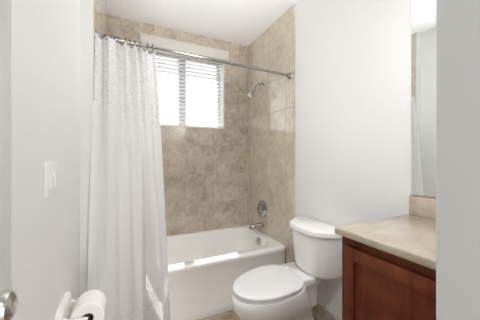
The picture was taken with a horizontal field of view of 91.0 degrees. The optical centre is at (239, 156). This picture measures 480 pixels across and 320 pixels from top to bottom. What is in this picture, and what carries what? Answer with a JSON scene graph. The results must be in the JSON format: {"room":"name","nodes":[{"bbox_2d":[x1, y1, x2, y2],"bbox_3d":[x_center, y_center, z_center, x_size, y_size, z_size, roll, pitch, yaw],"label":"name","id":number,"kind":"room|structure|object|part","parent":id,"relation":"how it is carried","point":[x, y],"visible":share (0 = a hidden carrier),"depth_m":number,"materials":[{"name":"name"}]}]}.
{"room":"bathroom","nodes":[
{"label":"bathroom","id":0,"kind":"room"},
{"bbox_2d":[11,0,93,319],"bbox_3d":[-0.767,-0.048,0.975,0.211,2.650,2.780,0,0,-25],"label":"wall","id":1,"kind":"structure","parent":0,"point":[52,41],"depth_m":0.78,"materials":[{"name":"white paint"}]},
{"bbox_2d":[0,0,10,290],"bbox_3d":[-0.448,0.202,0.435,0.023,2.150,0.131,0,0,-25],"label":"trim","id":2,"kind":"structure","parent":1,"relation":"attached to","point":[5,5],"depth_m":0.46,"materials":[{"name":"white paint"}]},
{"bbox_2d":[0,289,17,319],"bbox_3d":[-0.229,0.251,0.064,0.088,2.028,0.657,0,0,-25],"label":"door knob","id":3,"kind":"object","parent":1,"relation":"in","point":[8,297],"depth_m":0.31,"materials":[{"name":"silver metal"}]},
{"bbox_2d":[45,161,57,197],"bbox_3d":[-0.617,0.070,0.777,0.013,0.111,0.125,0,0,-25],"label":"light switch","id":4,"kind":"object","parent":1,"relation":"attached to","point":[51,167],"visible":1,"depth_m":0.75,"materials":[{"name":"white plastic"}]},
{"bbox_3d":[-0.607,0.072,0.756,0.003,0.070,0.037,0,0,-25],"label":"rocker frame","id":5,"kind":"part","parent":4,"relation":"part of","materials":[{"name":"white paint"}]},
{"bbox_2d":[55,291,90,319],"bbox_3d":[-0.637,0.601,0.923,0.103,0.104,0.176,0,0,-25],"label":"toilet paper holder","id":6,"kind":"object","parent":1,"relation":"attached to","point":[67,303],"visible":0.6,"depth_m":0.89,"materials":[{"name":"white ceramic"}]},
{"bbox_3d":[-0.674,0.601,0.905,0.021,0.104,0.176,0,0,-25],"label":"plate","id":7,"kind":"part","parent":6,"relation":"part of","materials":[{"name":"white ceramic"}]},
{"bbox_2d":[70,290,106,319],"bbox_3d":[-0.600,0.613,0.941,0.114,0.114,0.105,0,0,-25],"label":"toilet paper roll","id":8,"kind":"object","parent":6,"relation":"on","point":[93,302],"visible":0.95,"depth_m":0.91,"materials":[{"name":"white paper"}]},
{"bbox_2d":[94,0,107,62],"bbox_3d":[-1.040,-0.048,1.782,0.010,2.650,1.088,0,0,-25],"label":"wall tile","id":9,"kind":"structure","parent":1,"relation":"attached to","point":[100,6],"depth_m":1.62,"materials":[{"name":"tile"}]},
{"bbox_2d":[106,0,298,45],"bbox_3d":[-0.190,-1.423,0.630,3.000,0.100,4.500,0,0,-25],"label":"ceiling","id":10,"kind":"structure","parent":0,"point":[241,22],"depth_m":2.27,"materials":[{"name":"white paint"}]},
{"bbox_2d":[199,309,317,319],"bbox_3d":[-0.190,1.327,0.630,3.000,0.100,4.500,0,0,-25],"label":"floor","id":11,"kind":"structure","parent":0,"point":[228,315],"depth_m":1.88,"materials":[{"name":"tile"}]},
{"bbox_2d":[167,225,285,319],"bbox_3d":[-0.414,1.057,2.243,1.514,0.440,0.790,0,0,-25],"label":"bathtub","id":12,"kind":"object","parent":11,"relation":"on","point":[204,266],"visible":0.55,"depth_m":2.00,"materials":[{"name":"white ceramic"}]},
{"bbox_2d":[231,216,341,319],"bbox_3d":[0.294,0.886,1.631,0.753,0.781,0.467,0,0,-25],"label":"toilet","id":13,"kind":"object","parent":11,"relation":"on","point":[288,291],"visible":0.98,"depth_m":1.58,"materials":[{"name":"white ceramic"}]},
{"bbox_3d":[0.176,0.865,1.604,0.485,0.016,0.380,0,0,-25],"label":"seat","id":14,"kind":"part","parent":13,"relation":"part of","materials":[{"name":"white plastic"}]},
{"bbox_3d":[0.177,0.844,1.605,0.500,0.024,0.392,0,0,-25],"label":"lid","id":15,"kind":"part","parent":13,"relation":"part of","materials":[{"name":"white plastic"}]},
{"bbox_3d":[0.527,0.518,1.742,0.236,0.044,0.467,0,0,-25],"label":"tank lid","id":16,"kind":"part","parent":13,"relation":"part of","materials":[{"name":"white ceramic"}]},
{"bbox_3d":[0.533,0.689,1.744,0.212,0.300,0.437,0,0,-25],"label":"tank","id":17,"kind":"part","parent":13,"relation":"part of","materials":[{"name":"white ceramic"}]},
{"bbox_2d":[342,236,435,319],"bbox_3d":[0.778,0.804,0.885,0.524,0.945,0.543,0,0,-25],"label":"vanity cabinet","id":18,"kind":"object","parent":11,"relation":"on","point":[377,284],"visible":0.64,"depth_m":0.85,"materials":[{"name":"brown wood"}]},
{"bbox_2d":[335,214,435,269],"bbox_3d":[0.777,0.317,0.889,0.552,0.031,0.561,0,0,-25],"label":"countertop","id":19,"kind":"structure","parent":18,"relation":"on","point":[412,238],"depth_m":0.91,"materials":[{"name":"stone"}]},
{"bbox_3d":[0.552,0.395,0.773,0.020,0.052,0.406,0,0,-25],"label":"rail","id":20,"kind":"part","parent":18,"relation":"part of","materials":[{"name":"brown wood"}]},
{"bbox_3d":[0.557,0.760,0.775,0.010,0.683,0.416,0,0,-25],"label":"door","id":21,"kind":"part","parent":18,"relation":"part of","materials":[{"name":"brown wood"}]},
{"bbox_2d":[295,0,435,319],"bbox_3d":[0.794,-0.048,1.719,0.192,2.650,2.780,0,0,-25],"label":"wall","id":22,"kind":"structure","parent":0,"point":[353,57],"depth_m":1.60,"materials":[{"name":"white paint"}]},
{"bbox_2d":[248,4,294,263],"bbox_3d":[0.298,-0.048,2.524,0.012,2.650,0.900,0,0,-25],"label":"wall tile","id":23,"kind":"structure","parent":22,"relation":"attached to","point":[271,108],"depth_m":2.40,"materials":[{"name":"tile"}]},
{"bbox_2d":[96,30,291,78],"bbox_3d":[-0.194,-0.732,1.780,1.525,0.087,0.060,0,0,-30],"label":"curtain rod","id":24,"kind":"object","parent":23,"relation":"attached to","point":[288,75],"visible":0.77,"depth_m":1.69,"materials":[{"name":"silver metal"}]},
{"bbox_2d":[87,33,169,319],"bbox_3d":[-0.677,0.254,1.478,0.143,1.907,0.602,0,0,32],"label":"shower curtain","id":25,"kind":"object","parent":24,"relation":"hanging from","point":[128,258],"visible":0.98,"depth_m":1.42,"materials":[{"name":"fabric"}]},
{"bbox_2d":[247,81,264,96],"bbox_3d":[0.165,-0.742,2.564,0.197,0.201,0.082,0,0,-25],"label":"shower","id":26,"kind":"object","parent":23,"relation":"attached to","point":[250,93],"visible":1,"depth_m":2.54,"materials":[{"name":"silver metal"}]},
{"bbox_2d":[249,222,264,229],"bbox_3d":[0.181,0.742,2.563,0.168,0.079,0.066,0,0,-25],"label":"tub spout","id":27,"kind":"object","parent":23,"relation":"attached to","point":[261,224],"visible":1,"depth_m":2.54,"materials":[{"name":"silver metal"}]},
{"bbox_2d":[257,200,266,217],"bbox_3d":[0.221,0.572,2.592,0.071,0.192,0.192,0,0,-25],"label":"shower valve","id":28,"kind":"object","parent":23,"relation":"attached to","point":[262,207],"visible":1,"depth_m":2.56,"materials":[{"name":"silver metal"}]},
{"bbox_2d":[313,302,339,319],"bbox_3d":[0.817,1.214,1.434,0.015,0.125,1.514,0,0,-25],"label":"baseboard","id":29,"kind":"structure","parent":22,"relation":"attached to","point":[319,312],"depth_m":1.81,"materials":[{"name":"tile"}]},
{"bbox_2d":[409,195,435,218],"bbox_3d":[1.018,0.252,0.999,0.021,0.098,0.553,0,0,-25],"label":"backsplash","id":30,"kind":"structure","parent":22,"relation":"attached to","point":[418,206],"depth_m":1.19,"materials":[{"name":"stone"}]},
{"bbox_2d":[411,0,435,196],"bbox_3d":[1.026,-0.438,1.003,0.008,1.270,0.543,0,0,-25],"label":"wall mirror","id":31,"kind":"object","parent":22,"relation":"attached to","point":[423,12],"visible":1,"depth_m":1.20,"materials":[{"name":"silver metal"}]},
{"bbox_2d":[436,0,479,319],"bbox_3d":[0.761,-0.048,0.499,1.003,2.650,0.126,0,0,-25],"label":"wall partition","id":32,"kind":"structure","parent":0,"point":[457,21],"depth_m":0.32,"materials":[{"name":"white paint"}]},
{"bbox_3d":[-0.629,-0.048,2.683,1.931,2.650,0.160,0,0,-26],"label":"wall","id":33,"kind":"structure","parent":0,"visible":0},
{"bbox_2d":[108,15,247,235],"bbox_3d":[-0.588,-0.048,2.607,1.542,2.650,0.012,0,0,-25],"label":"wall tile","id":34,"kind":"structure","parent":33,"relation":"attached to","point":[205,170],"depth_m":2.70,"materials":[{"name":"tile"}]},
{"bbox_2d":[142,47,223,128],"bbox_3d":[-0.628,-0.739,2.671,0.907,0.818,0.162,0,0,-25],"label":"window","id":35,"kind":"structure","parent":33,"relation":"in","point":[222,65],"depth_m":2.79,"materials":[{"name":"grey"}]},
{"bbox_2d":[140,33,228,127],"bbox_3d":[-0.590,-0.794,2.619,0.966,0.901,0.105,0,0,-25],"label":"window blind","id":36,"kind":"object","parent":35,"relation":"attached to","point":[200,50],"visible":0.65,"depth_m":2.63,"materials":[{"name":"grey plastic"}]},
{"bbox_3d":[-0.613,-0.351,2.638,0.869,0.015,0.040,0,0,-25],"label":"rail","id":37,"kind":"part","parent":36,"relation":"part of","materials":[{"name":"white plastic"}]},
{"bbox_3d":[-0.653,-0.757,2.721,0.905,0.782,0.050,0,0,-25],"label":"frame","id":38,"kind":"part","parent":35,"relation":"part of","materials":[{"name":"grey"}]}
]}

